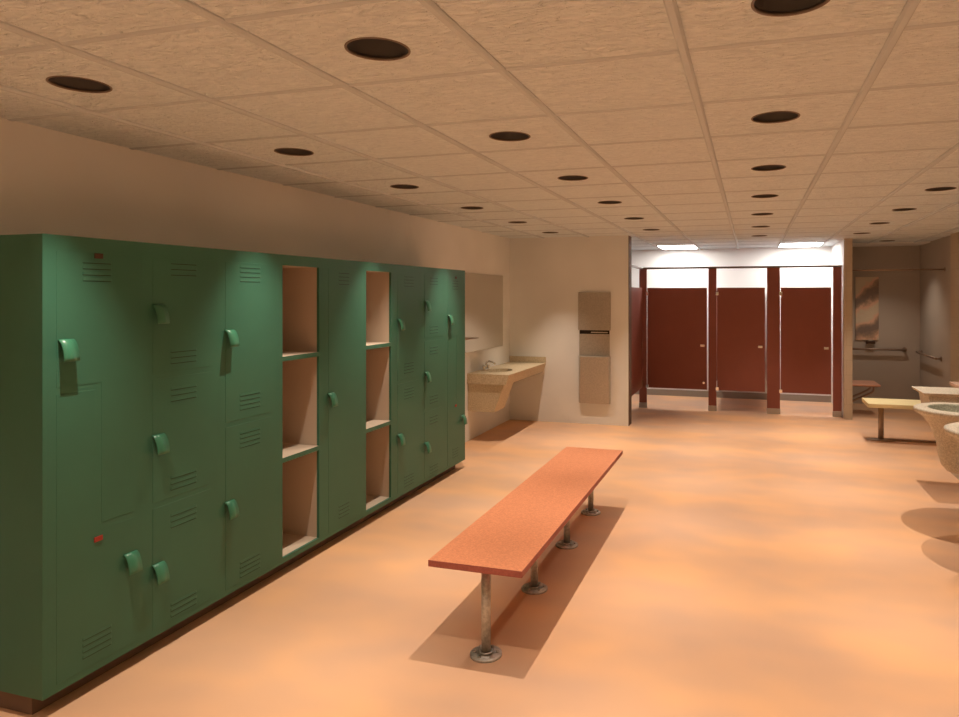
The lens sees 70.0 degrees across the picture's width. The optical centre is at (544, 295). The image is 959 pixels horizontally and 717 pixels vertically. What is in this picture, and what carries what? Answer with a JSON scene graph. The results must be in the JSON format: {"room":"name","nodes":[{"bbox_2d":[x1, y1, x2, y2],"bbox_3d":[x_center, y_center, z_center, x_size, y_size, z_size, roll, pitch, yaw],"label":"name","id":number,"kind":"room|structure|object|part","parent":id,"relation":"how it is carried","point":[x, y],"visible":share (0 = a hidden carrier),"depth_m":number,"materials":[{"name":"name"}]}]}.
{"room":"locker room","nodes":[
{"label":"locker room","id":0,"kind":"room"},
{"bbox_2d":[0,118,509,441],"bbox_3d":[-1.844,0.300,5.000,0.200,2.738,14.900,0,0,17],"label":"wall","id":1,"kind":"structure","parent":0,"point":[54,182],"depth_m":4.05,"materials":[{"name":"white paint"}]},
{"bbox_2d":[465,273,502,352],"bbox_3d":[-0.851,0.196,7.917,0.007,0.913,2.060,0,0,17],"label":"wall mirror","id":2,"kind":"object","parent":1,"relation":"attached to","point":[483,292],"visible":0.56,"depth_m":8.26,"materials":[{"name":"clear glass"}]},
{"bbox_2d":[467,356,545,411],"bbox_3d":[-0.438,1.068,8.413,0.508,0.512,1.448,0,0,17],"label":"countertop","id":3,"kind":"structure","parent":1,"relation":"attached to","point":[489,390],"depth_m":7.79,"materials":[{"name":"beige stone"}]},
{"bbox_2d":[482,360,495,370],"bbox_3d":[-0.660,0.833,8.162,0.150,0.116,0.180,0,0,17],"label":"faucet","id":4,"kind":"object","parent":3,"relation":"on","point":[486,366],"visible":1,"depth_m":8.16,"materials":[{"name":"silver metal"}]},
{"bbox_3d":[-0.655,0.827,8.161,0.139,0.104,0.028,0,0,17],"label":"spout","id":5,"kind":"part","parent":4,"relation":"part of","materials":[{"name":"silver metal"}]},
{"bbox_2d":[486,369,511,371],"bbox_3d":[-0.546,0.947,8.128,0.310,0.109,0.420,0,0,17],"label":"basin","id":6,"kind":"object","parent":3,"relation":"in","point":[490,370],"depth_m":8.30,"materials":[{"name":"beige stone"}]},
{"bbox_2d":[0,0,958,249],"bbox_3d":[1.034,-0.963,4.196,6.175,0.412,15.268,0,0,17],"label":"ceiling","id":7,"kind":"structure","parent":0,"point":[652,102],"depth_m":2.77,"materials":[{"name":"tile"}]},
{"bbox_2d":[46,76,111,92],"bbox_3d":[-1.701,-0.881,2.490,0.202,0.221,0.202,0,0,17],"label":"recessed light","id":8,"kind":"object","parent":7,"relation":"in","point":[79,84],"visible":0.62,"depth_m":2.56,"materials":[{"name":"grey metal"}]},
{"bbox_2d":[274,148,313,155],"bbox_3d":[-1.347,-0.881,3.657,0.202,0.221,0.202,0,0,17],"label":"recessed light","id":9,"kind":"object","parent":7,"relation":"in","point":[285,151],"visible":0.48,"depth_m":3.74,"materials":[{"name":"grey"}]},
{"bbox_2d":[344,37,410,60],"bbox_3d":[-0.524,-0.881,2.134,0.202,0.221,0.202,0,0,17],"label":"recessed light","id":10,"kind":"object","parent":7,"relation":"in","point":[371,48],"visible":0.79,"depth_m":2.22,"materials":[{"name":"grey metal"}]},
{"bbox_2d":[390,184,418,188],"bbox_3d":[-0.994,-0.881,4.823,0.202,0.221,0.202,0,0,17],"label":"recessed light","id":11,"kind":"object","parent":7,"relation":"in","point":[398,186],"visible":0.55,"depth_m":4.91,"materials":[{"name":"grey metal"}]},
{"bbox_2d":[461,206,482,209],"bbox_3d":[-0.640,-0.881,5.989,0.202,0.221,0.202,0,0,17],"label":"recessed light","id":12,"kind":"object","parent":7,"relation":"in","point":[467,207],"visible":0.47,"depth_m":6.07,"materials":[{"name":"grey metal"}]},
{"bbox_2d":[489,131,530,140],"bbox_3d":[-0.170,-0.881,3.300,0.202,0.221,0.202,0,0,17],"label":"recessed light","id":13,"kind":"object","parent":7,"relation":"in","point":[505,135],"visible":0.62,"depth_m":3.38,"materials":[{"name":"grey metal"}]},
{"bbox_2d":[508,221,526,222],"bbox_3d":[-0.287,-0.881,7.156,0.202,0.221,0.202,0,0,17],"label":"recessed light","id":14,"kind":"object","parent":7,"relation":"in","point":[510,221],"visible":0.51,"depth_m":7.24,"materials":[{"name":"grey"}]},
{"bbox_2d":[558,175,587,180],"bbox_3d":[0.183,-0.881,4.466,0.202,0.221,0.202,0,0,17],"label":"recessed light","id":15,"kind":"object","parent":7,"relation":"in","point":[568,177],"visible":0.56,"depth_m":4.55,"materials":[{"name":"grey metal"}]},
{"bbox_2d":[598,201,621,203],"bbox_3d":[0.537,-0.881,5.633,0.202,0.221,0.202,0,0,17],"label":"recessed light","id":16,"kind":"object","parent":7,"relation":"in","point":[600,202],"visible":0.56,"depth_m":5.72,"materials":[{"name":"grey metal"}]},
{"bbox_2d":[624,217,643,219],"bbox_3d":[0.890,-0.881,6.799,0.202,0.221,0.202,0,0,17],"label":"recessed light","id":17,"kind":"object","parent":7,"relation":"in","point":[628,218],"visible":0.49,"depth_m":6.88,"materials":[{"name":"grey metal"}]},
{"bbox_2d":[656,244,698,249],"bbox_3d":[2.098,-0.766,10.712,0.580,0.016,0.880,0,0,17],"label":"recessed light","id":18,"kind":"object","parent":7,"relation":"in","point":[681,246],"visible":0.82,"depth_m":10.52,"materials":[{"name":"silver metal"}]},
{"bbox_2d":[658,245,696,248],"bbox_3d":[2.098,-0.767,10.712,0.544,0.014,0.844,0,0,17],"label":"diffuser","id":19,"kind":"object","parent":18,"relation":"attached to","point":[660,246],"depth_m":10.52,"materials":[{"name":"white plastic"}]},
{"bbox_2d":[751,213,772,215],"bbox_3d":[2.058,-0.881,6.445,0.202,0.221,0.202,0,0,17],"label":"recessed light","id":20,"kind":"object","parent":7,"relation":"in","point":[756,214],"visible":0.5,"depth_m":6.53,"materials":[{"name":"grey metal"}]},
{"bbox_2d":[751,194,777,197],"bbox_3d":[1.704,-0.881,5.279,0.202,0.221,0.202,0,0,17],"label":"recessed light","id":21,"kind":"object","parent":7,"relation":"in","point":[760,195],"visible":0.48,"depth_m":5.36,"materials":[{"name":"grey metal"}]},
{"bbox_2d":[751,165,785,170],"bbox_3d":[1.351,-0.881,4.112,0.202,0.221,0.202,0,0,17],"label":"recessed light","id":22,"kind":"object","parent":7,"relation":"in","point":[762,167],"visible":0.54,"depth_m":4.20,"materials":[{"name":"grey metal"}]},
{"bbox_2d":[751,111,799,123],"bbox_3d":[0.997,-0.881,2.946,0.202,0.221,0.202,0,0,17],"label":"recessed light","id":23,"kind":"object","parent":7,"relation":"in","point":[774,116],"visible":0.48,"depth_m":3.03,"materials":[{"name":"grey"}]},
{"bbox_2d":[751,0,829,16],"bbox_3d":[0.644,-0.881,1.780,0.202,0.221,0.202,0,0,17],"label":"recessed light","id":24,"kind":"object","parent":7,"relation":"in","point":[773,8],"visible":1,"depth_m":1.87,"materials":[{"name":"grey metal"}]},
{"bbox_2d":[778,242,824,246],"bbox_3d":[3.825,-0.766,10.199,0.615,0.016,0.820,0,0,17],"label":"recessed light","id":25,"kind":"object","parent":7,"relation":"in","point":[783,244],"visible":0.92,"depth_m":10.11,"materials":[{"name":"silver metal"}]},
{"bbox_2d":[869,222,888,223],"bbox_3d":[3.570,-0.881,7.260,0.202,0.221,0.202,0,0,17],"label":"recessed light","id":26,"kind":"object","parent":7,"relation":"in","point":[877,222],"visible":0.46,"depth_m":7.29,"materials":[{"name":"grey"}]},
{"bbox_2d":[892,208,916,210],"bbox_3d":[3.216,-0.881,6.094,0.202,0.221,0.202,0,0,17],"label":"recessed light","id":27,"kind":"object","parent":7,"relation":"in","point":[899,209],"visible":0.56,"depth_m":6.17,"materials":[{"name":"grey"}]},
{"bbox_2d":[925,187,955,190],"bbox_3d":[2.862,-0.881,4.928,0.202,0.221,0.202,0,0,17],"label":"recessed light","id":28,"kind":"object","parent":7,"relation":"in","point":[935,188],"visible":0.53,"depth_m":5.00,"materials":[{"name":"grey"}]},
{"bbox_2d":[0,394,958,716],"bbox_3d":[0.910,1.769,4.165,5.955,0.200,14.900,0,0,17],"label":"floor","id":29,"kind":"structure","parent":0,"point":[738,559],"depth_m":3.68,"materials":[{"name":"plastic"}]},
{"bbox_2d":[0,233,142,700],"bbox_3d":[-2.101,0.672,2.949,0.490,1.833,0.458,0,0,17],"label":"locker","id":30,"kind":"object","parent":29,"relation":"on","point":[71,567],"visible":1,"depth_m":2.77,"materials":[{"name":"green metal"}]},
{"bbox_3d":[-1.925,0.221,2.754,0.040,0.089,0.066,0,0,17],"label":"handle","id":31,"kind":"part","parent":30,"relation":"part of","materials":[{"name":"green metal"}]},
{"bbox_3d":[-1.903,0.978,2.895,0.006,1.161,0.358,0,0,17],"label":"door","id":32,"kind":"part","parent":30,"relation":"part of","materials":[{"name":"green metal"}]},
{"bbox_3d":[-1.903,0.394,2.895,0.006,1.150,0.358,0,0,17],"label":"door","id":33,"kind":"part","parent":30,"relation":"part of","materials":[{"name":"green metal"}]},
{"bbox_3d":[-1.898,1.033,2.895,0.004,0.022,0.040,0,0,17],"label":"number plate","id":34,"kind":"part","parent":30,"relation":"part of","materials":[{"name":"red plastic"}]},
{"bbox_3d":[-1.897,-0.169,2.897,0.004,0.022,0.040,0,0,17],"label":"number plate","id":35,"kind":"part","parent":30,"relation":"part of","materials":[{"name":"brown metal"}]},
{"bbox_3d":[-1.838,1.192,3.039,0.040,0.089,0.066,0,0,17],"label":"handle","id":36,"kind":"part","parent":30,"relation":"part of","materials":[{"name":"green metal"}]},
{"bbox_2d":[142,242,217,643],"bbox_3d":[-1.968,0.672,3.387,0.490,1.833,0.458,0,0,17],"label":"locker","id":37,"kind":"object","parent":29,"relation":"on","point":[180,283],"visible":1,"depth_m":3.30,"materials":[{"name":"green metal"}]},
{"bbox_3d":[-1.795,1.296,3.182,0.040,0.089,0.066,0,0,17],"label":"handle","id":38,"kind":"part","parent":37,"relation":"part of","materials":[{"name":"green metal"}]},
{"bbox_3d":[-1.795,0.694,3.182,0.040,0.089,0.066,0,0,17],"label":"handle","id":39,"kind":"part","parent":37,"relation":"part of","materials":[{"name":"green metal"}]},
{"bbox_3d":[-1.795,0.086,3.182,0.040,0.089,0.066,0,0,17],"label":"handle","id":40,"kind":"part","parent":37,"relation":"part of","materials":[{"name":"green metal"}]},
{"bbox_3d":[-1.770,1.275,3.333,0.006,0.566,0.358,0,0,17],"label":"door","id":41,"kind":"part","parent":37,"relation":"part of","materials":[{"name":"green metal"}]},
{"bbox_3d":[-1.770,0.677,3.333,0.006,0.575,0.358,0,0,17],"label":"door","id":42,"kind":"part","parent":37,"relation":"part of","materials":[{"name":"green metal"}]},
{"bbox_3d":[-1.770,0.090,3.333,0.006,0.543,0.358,0,0,17],"label":"door","id":43,"kind":"part","parent":37,"relation":"part of","materials":[{"name":"green metal"}]},
{"bbox_2d":[0,465,454,714],"bbox_3d":[-1.631,1.629,4.700,0.374,0.080,4.050,0,0,17],"label":"plinth","id":44,"kind":"object","parent":29,"relation":"on","point":[10,701],"visible":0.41,"depth_m":3.28,"materials":[{"name":"brown plastic"}]},
{"bbox_2d":[218,249,275,599],"bbox_3d":[-1.835,0.672,3.825,0.490,1.833,0.458,0,0,17],"label":"locker","id":45,"kind":"object","parent":29,"relation":"on","point":[246,280],"visible":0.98,"depth_m":3.74,"materials":[{"name":"green metal"}]},
{"bbox_3d":[-1.663,1.136,3.618,0.040,0.089,0.066,0,0,17],"label":"handle","id":46,"kind":"part","parent":45,"relation":"part of","materials":[{"name":"green metal"}]},
{"bbox_3d":[-1.663,0.226,3.618,0.040,0.089,0.066,0,0,17],"label":"handle","id":47,"kind":"part","parent":45,"relation":"part of","materials":[{"name":"green metal"}]},
{"bbox_3d":[-1.637,1.129,3.771,0.006,0.859,0.358,0,0,17],"label":"door","id":48,"kind":"part","parent":45,"relation":"part of","materials":[{"name":"green metal"}]},
{"bbox_3d":[-1.637,0.245,3.771,0.006,0.853,0.358,0,0,17],"label":"door","id":49,"kind":"part","parent":45,"relation":"part of","materials":[{"name":"green metal"}]},
{"bbox_2d":[276,254,322,566],"bbox_3d":[-1.721,0.672,4.269,0.451,1.833,0.458,0,0,17],"label":"locker","id":50,"kind":"object","parent":29,"relation":"on","point":[299,279],"visible":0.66,"depth_m":4.40,"materials":[{"name":"green metal"}]},
{"bbox_2d":[283,351,314,356],"bbox_3d":[-1.708,0.364,4.271,0.422,0.005,0.358,0,0,17],"label":"shelf","id":51,"kind":"object","parent":50,"relation":"attached to","point":[285,353],"depth_m":4.27,"materials":[{"name":"beige"}]},
{"bbox_2d":[283,443,316,457],"bbox_3d":[-1.708,0.968,4.271,0.422,0.005,0.358,0,0,17],"label":"shelf","id":52,"kind":"object","parent":50,"relation":"attached to","point":[290,450],"depth_m":4.30,"materials":[{"name":"beige"}]},
{"bbox_2d":[323,258,361,539],"bbox_3d":[-1.570,0.672,4.701,0.490,1.833,0.458,0,0,17],"label":"locker","id":53,"kind":"object","parent":29,"relation":"on","point":[342,279],"visible":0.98,"depth_m":4.62,"materials":[{"name":"green metal"}]},
{"bbox_3d":[-1.398,0.686,4.490,0.040,0.089,0.066,0,0,17],"label":"handle","id":54,"kind":"part","parent":53,"relation":"part of","materials":[{"name":"green metal"}]},
{"bbox_2d":[362,262,393,517],"bbox_3d":[-1.456,0.672,5.145,0.451,1.833,0.458,0,0,17],"label":"locker","id":55,"kind":"object","parent":29,"relation":"on","point":[377,278],"visible":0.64,"depth_m":5.28,"materials":[{"name":"green metal"}]},
{"bbox_2d":[366,342,386,345],"bbox_3d":[-1.443,0.364,5.147,0.422,0.005,0.358,0,0,17],"label":"shelf","id":56,"kind":"object","parent":55,"relation":"attached to","point":[367,343],"depth_m":5.16,"materials":[{"name":"beige"}]},
{"bbox_2d":[366,419,387,428],"bbox_3d":[-1.443,0.968,5.147,0.422,0.005,0.358,0,0,17],"label":"shelf","id":57,"kind":"object","parent":55,"relation":"attached to","point":[370,423],"depth_m":5.15,"materials":[{"name":"beige"}]},
{"bbox_2d":[394,264,420,499],"bbox_3d":[-1.304,0.672,5.577,0.490,1.833,0.458,0,0,17],"label":"locker","id":58,"kind":"object","parent":29,"relation":"on","point":[407,279],"visible":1,"depth_m":5.49,"materials":[{"name":"green metal"}]},
{"bbox_3d":[-1.132,1.136,5.370,0.040,0.089,0.066,0,0,17],"label":"handle","id":59,"kind":"part","parent":58,"relation":"part of","materials":[{"name":"green metal"}]},
{"bbox_3d":[-1.132,0.226,5.370,0.040,0.089,0.066,0,0,17],"label":"handle","id":60,"kind":"part","parent":58,"relation":"part of","materials":[{"name":"green metal"}]},
{"bbox_3d":[-1.106,1.129,5.524,0.006,0.859,0.358,0,0,17],"label":"door","id":61,"kind":"part","parent":58,"relation":"part of","materials":[{"name":"green metal"}]},
{"bbox_3d":[-1.106,0.245,5.524,0.006,0.853,0.358,0,0,17],"label":"door","id":62,"kind":"part","parent":58,"relation":"part of","materials":[{"name":"green metal"}]},
{"bbox_2d":[421,267,444,483],"bbox_3d":[-1.171,0.672,6.015,0.490,1.833,0.458,0,0,17],"label":"locker","id":63,"kind":"object","parent":29,"relation":"on","point":[432,279],"visible":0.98,"depth_m":5.92,"materials":[{"name":"green metal"}]},
{"bbox_3d":[-0.998,0.694,5.810,0.040,0.089,0.066,0,0,17],"label":"handle","id":64,"kind":"part","parent":63,"relation":"part of","materials":[{"name":"green metal"}]},
{"bbox_3d":[-0.998,1.296,5.810,0.040,0.089,0.066,0,0,17],"label":"handle","id":65,"kind":"part","parent":63,"relation":"part of","materials":[{"name":"green metal"}]},
{"bbox_3d":[-0.998,0.086,5.810,0.040,0.089,0.066,0,0,17],"label":"handle","id":66,"kind":"part","parent":63,"relation":"part of","materials":[{"name":"green metal"}]},
{"bbox_3d":[-0.973,1.275,5.962,0.006,0.566,0.358,0,0,17],"label":"door","id":67,"kind":"part","parent":63,"relation":"part of","materials":[{"name":"green metal"}]},
{"bbox_3d":[-0.973,0.677,5.962,0.006,0.575,0.358,0,0,17],"label":"door","id":68,"kind":"part","parent":63,"relation":"part of","materials":[{"name":"green metal"}]},
{"bbox_3d":[-0.973,0.090,5.962,0.006,0.543,0.358,0,0,17],"label":"door","id":69,"kind":"part","parent":63,"relation":"part of","materials":[{"name":"green metal"}]},
{"bbox_2d":[445,269,466,469],"bbox_3d":[-1.039,0.672,6.453,0.490,1.833,0.458,0,0,17],"label":"locker","id":70,"kind":"object","parent":29,"relation":"on","point":[455,418],"visible":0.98,"depth_m":6.37,"materials":[{"name":"green metal"}]},
{"bbox_3d":[-0.863,0.221,6.258,0.040,0.089,0.066,0,0,17],"label":"handle","id":71,"kind":"part","parent":70,"relation":"part of","materials":[{"name":"green metal"}]},
{"bbox_3d":[-0.841,0.978,6.400,0.006,1.161,0.358,0,0,17],"label":"door","id":72,"kind":"part","parent":70,"relation":"part of","materials":[{"name":"green metal"}]},
{"bbox_3d":[-0.841,0.394,6.400,0.006,1.150,0.358,0,0,17],"label":"door","id":73,"kind":"part","parent":70,"relation":"part of","materials":[{"name":"green metal"}]},
{"bbox_3d":[-0.776,1.192,6.543,0.040,0.089,0.066,0,0,17],"label":"handle","id":74,"kind":"part","parent":70,"relation":"part of","materials":[{"name":"green metal"}]},
{"bbox_2d":[428,447,622,662],"bbox_3d":[0.037,1.449,4.291,0.462,0.440,2.485,0,0,17],"label":"bench","id":75,"kind":"object","parent":29,"relation":"on","point":[509,539],"visible":1,"depth_m":3.74,"materials":[{"name":"wood"}]},
{"bbox_3d":[-0.274,1.460,3.165,0.043,0.399,0.043,0,0,17],"label":"leg","id":76,"kind":"part","parent":75,"relation":"part of","materials":[{"name":"metal"}]},
{"bbox_3d":[0.037,1.245,4.291,0.462,0.032,2.485,0,0,17],"label":"seat","id":77,"kind":"part","parent":75,"relation":"part of","materials":[{"name":"laminate"}]},
{"bbox_3d":[-0.059,1.460,3.874,0.043,0.399,0.043,0,0,17],"label":"leg","id":78,"kind":"part","parent":75,"relation":"part of","materials":[{"name":"metal"}]},
{"bbox_3d":[0.147,1.460,4.553,0.043,0.399,0.043,0,0,17],"label":"leg","id":79,"kind":"part","parent":75,"relation":"part of","materials":[{"name":"metal"}]},
{"bbox_3d":[0.353,1.460,5.233,0.043,0.399,0.043,0,0,17],"label":"leg","id":80,"kind":"part","parent":75,"relation":"part of","materials":[{"name":"metal"}]},
{"bbox_2d":[639,269,716,410],"bbox_3d":[2.136,0.638,10.635,1.127,2.062,1.380,0,0,17],"label":"stall","id":81,"kind":"object","parent":29,"relation":"on","point":[674,320],"visible":0.99,"depth_m":9.99,"materials":[{"name":"red laminate"}]},
{"bbox_3d":[1.941,0.624,10.018,0.865,1.480,0.026,0,0,17],"label":"door","id":82,"kind":"part","parent":81,"relation":"part of","materials":[{"name":"red laminate"}]},
{"bbox_2d":[643,265,841,268],"bbox_3d":[2.751,-0.407,9.772,2.796,0.028,0.044,0,0,17],"label":"rail","id":83,"kind":"object","parent":81,"relation":"attached to","point":[804,266],"visible":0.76,"depth_m":9.72,"materials":[{"name":"brown"}]},
{"bbox_2d":[716,268,779,413],"bbox_3d":[3.084,0.638,10.348,0.884,2.062,1.380,0,0,17],"label":"stall","id":84,"kind":"object","parent":29,"relation":"on","point":[740,311],"visible":1,"depth_m":9.71,"materials":[{"name":"red laminate"}]},
{"bbox_3d":[2.807,0.624,9.755,0.658,1.480,0.026,0,0,17],"label":"door","id":85,"kind":"part","parent":84,"relation":"part of","materials":[{"name":"red laminate"}]},
{"bbox_2d":[779,267,841,416],"bbox_3d":[3.693,0.638,9.474,0.818,2.062,0.062,0,0,17],"label":"stall","id":86,"kind":"object","parent":29,"relation":"on","point":[805,311],"visible":1,"depth_m":9.46,"materials":[{"name":"red laminate"}]},
{"bbox_3d":[3.639,0.624,9.503,0.659,1.480,0.026,0,0,17],"label":"door","id":87,"kind":"part","parent":86,"relation":"part of","materials":[{"name":"red laminate"}]},
{"bbox_2d":[862,398,935,442],"bbox_3d":[4.251,1.444,7.761,1.105,0.450,0.480,0,0,17],"label":"wooden bench","id":88,"kind":"object","parent":29,"relation":"on","point":[880,403],"visible":0.59,"depth_m":7.81,"materials":[{"name":"yellow wood"}]},
{"bbox_3d":[3.885,1.462,7.871,0.060,0.395,0.060,0,0,17],"label":"leg","id":89,"kind":"part","parent":88,"relation":"part of","materials":[{"name":"brown metal"}]},
{"bbox_3d":[3.885,1.661,7.871,0.325,0.016,0.156,0,0,17],"label":"foot plate","id":90,"kind":"part","parent":88,"relation":"part of","materials":[{"name":"brown metal"}]},
{"bbox_3d":[4.251,1.242,7.761,1.105,0.045,0.480,0,0,17],"label":"seat","id":91,"kind":"part","parent":88,"relation":"part of","materials":[{"name":"yellow wood"}]},
{"bbox_3d":[4.254,1.657,7.760,0.740,0.020,0.030,0,0,17],"label":"floor rail","id":92,"kind":"part","parent":88,"relation":"part of","materials":[{"name":"brown wood"}]},
{"bbox_2d":[510,235,628,425],"bbox_3d":[0.327,0.300,9.044,1.610,2.738,0.200,0,0,17],"label":"wall","id":93,"kind":"structure","parent":0,"point":[547,275],"depth_m":8.97,"materials":[{"name":"white paint"}]},
{"bbox_2d":[510,356,545,362],"bbox_3d":[-0.231,0.851,9.096,0.508,0.078,0.020,0,0,17],"label":"backsplash","id":94,"kind":"structure","parent":93,"relation":"attached to","point":[512,358],"depth_m":9.09,"materials":[{"name":"beige stone"}]},
{"bbox_2d":[578,292,610,403],"bbox_3d":[0.629,0.675,8.788,0.425,1.437,0.114,0,0,17],"label":"dispenser","id":95,"kind":"object","parent":93,"relation":"attached to","point":[594,308],"visible":1,"depth_m":8.79,"materials":[{"name":"metal"}]},
{"bbox_3d":[0.643,0.643,8.837,0.401,0.292,0.011,0,0,17],"label":"recess plate","id":96,"kind":"part","parent":95,"relation":"part of","materials":[{"name":"metal"}]},
{"bbox_2d":[628,236,631,425],"bbox_3d":[1.102,0.450,8.811,0.007,2.438,0.196,0,0,17],"label":"trim","id":97,"kind":"structure","parent":93,"relation":"attached to","point":[629,237],"depth_m":8.76,"materials":[{"name":"brown plastic"}]},
{"bbox_2d":[632,265,642,395],"bbox_3d":[1.259,0.589,9.534,0.046,2.020,1.274,0,0,17],"label":"stall","id":98,"kind":"object","parent":93,"relation":"attached to","point":[637,345],"visible":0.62,"depth_m":9.61,"materials":[{"name":"red metal"}]},
{"bbox_2d":[632,246,919,403],"bbox_3d":[3.138,0.300,11.170,5.755,2.738,0.200,0,0,17],"label":"wall","id":99,"kind":"structure","parent":0,"point":[896,372],"depth_m":10.56,"materials":[{"name":"white paint"}]},
{"bbox_2d":[635,389,830,401],"bbox_3d":[2.416,1.619,11.278,4.312,0.100,0.012,0,0,17],"label":"baseboard","id":100,"kind":"structure","parent":99,"relation":"attached to","point":[740,395],"depth_m":11.05,"materials":[{"name":"beige"}]},
{"bbox_2d":[855,277,878,339],"bbox_3d":[4.968,0.198,10.500,0.327,0.973,0.019,0,0,17],"label":"mirror","id":101,"kind":"object","parent":99,"relation":"attached to","point":[866,288],"visible":1,"depth_m":10.49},
{"bbox_2d":[866,340,874,343],"bbox_3d":[5.002,0.707,10.461,0.125,0.065,0.074,0,0,17],"label":"soap dish","id":102,"kind":"object","parent":99,"relation":"attached to","point":[868,341],"visible":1,"depth_m":10.43,"materials":[{"name":"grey metal"}]},
{"bbox_2d":[852,347,906,351],"bbox_3d":[5.070,0.819,10.435,0.880,0.069,0.083,0,0,17],"label":"grab bar","id":103,"kind":"object","parent":99,"relation":"attached to","point":[903,349],"visible":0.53,"depth_m":10.37,"materials":[{"name":"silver metal"}]},
{"bbox_3d":[5.063,0.819,10.411,0.850,0.031,0.032,0,0,17],"label":"rail","id":104,"kind":"part","parent":103,"relation":"part of","materials":[{"name":"brown metal"}]},
{"bbox_2d":[831,238,851,419],"bbox_3d":[4.311,0.300,9.911,0.106,2.738,1.530,0,0,17],"label":"wall partition","id":105,"kind":"structure","parent":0,"point":[841,252],"depth_m":9.19,"materials":[{"name":"white paint"}]},
{"bbox_2d":[852,380,880,401],"bbox_3d":[4.491,1.374,9.651,0.402,0.290,0.538,0,0,17],"label":"bench","id":106,"kind":"object","parent":105,"relation":"attached to","point":[856,383],"visible":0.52,"depth_m":9.53,"materials":[{"name":"brown metal"}]},
{"bbox_2d":[920,232,958,387],"bbox_3d":[3.674,0.300,3.432,0.240,2.738,14.700,0,0,17],"label":"wall","id":107,"kind":"structure","parent":0,"point":[935,285],"depth_m":9.22,"materials":[{"name":"white paint"}]},
{"bbox_2d":[852,267,945,271],"bbox_3d":[4.720,-0.346,9.123,1.137,0.056,0.056,0,0,17],"label":"shower rod","id":108,"kind":"object","parent":107,"relation":"attached to","point":[944,269],"visible":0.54,"depth_m":9.13,"materials":[{"name":"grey metal"}]},
{"bbox_3d":[4.720,-0.346,9.123,1.136,0.022,0.022,0,0,17],"label":"rod","id":109,"kind":"part","parent":108,"relation":"part of","materials":[{"name":"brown metal"}]},
{"bbox_2d":[916,350,941,360],"bbox_3d":[5.431,0.844,9.655,0.083,0.069,1.160,0,0,17],"label":"grab bar","id":110,"kind":"object","parent":107,"relation":"attached to","point":[918,352],"visible":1,"depth_m":9.43,"materials":[{"name":"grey metal"}]},
{"bbox_3d":[5.407,0.844,9.662,0.032,0.031,1.130,0,0,17],"label":"rail","id":111,"kind":"part","parent":110,"relation":"part of","materials":[{"name":"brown metal"}]},
{"bbox_2d":[951,385,958,479],"bbox_3d":[3.363,1.254,4.649,0.140,0.830,3.650,0,0,17],"label":"wall","id":112,"kind":"structure","parent":0,"point":[954,474],"depth_m":6.27,"materials":[{"name":"white paint"}]},
{"bbox_2d":[912,386,958,402],"bbox_3d":[3.448,0.904,5.883,0.413,0.170,0.457,0,0,17],"label":"stone basin","id":113,"kind":"object","parent":112,"relation":"attached to","point":[927,394],"visible":0.75,"depth_m":5.76,"materials":[{"name":"beige stone"}]},
{"bbox_2d":[913,402,958,473],"bbox_3d":[3.036,0.970,4.931,0.650,0.618,0.600,0,0,17],"label":"stone basin","id":114,"kind":"object","parent":112,"relation":"attached to","point":[937,415],"visible":0.92,"depth_m":4.88,"materials":[{"name":"beige stone"}]},
{"bbox_3d":[3.012,0.881,4.939,0.600,0.126,0.600,0,0,17],"label":"bowl","id":115,"kind":"part","parent":114,"relation":"part of","materials":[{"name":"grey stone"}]},
{"bbox_2d":[944,422,958,442],"bbox_3d":[2.792,0.970,4.128,0.650,0.618,0.600,0,0,17],"label":"stone basin","id":116,"kind":"object","parent":112,"relation":"attached to","point":[952,429],"visible":1,"depth_m":4.19,"materials":[{"name":"beige stone"}]},
{"bbox_2d":[949,381,958,387],"bbox_3d":[3.362,0.824,4.644,0.160,0.030,3.680,0,0,17],"label":"trim","id":117,"kind":"structure","parent":112,"relation":"on","point":[955,384],"depth_m":6.28,"materials":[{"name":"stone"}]}
]}

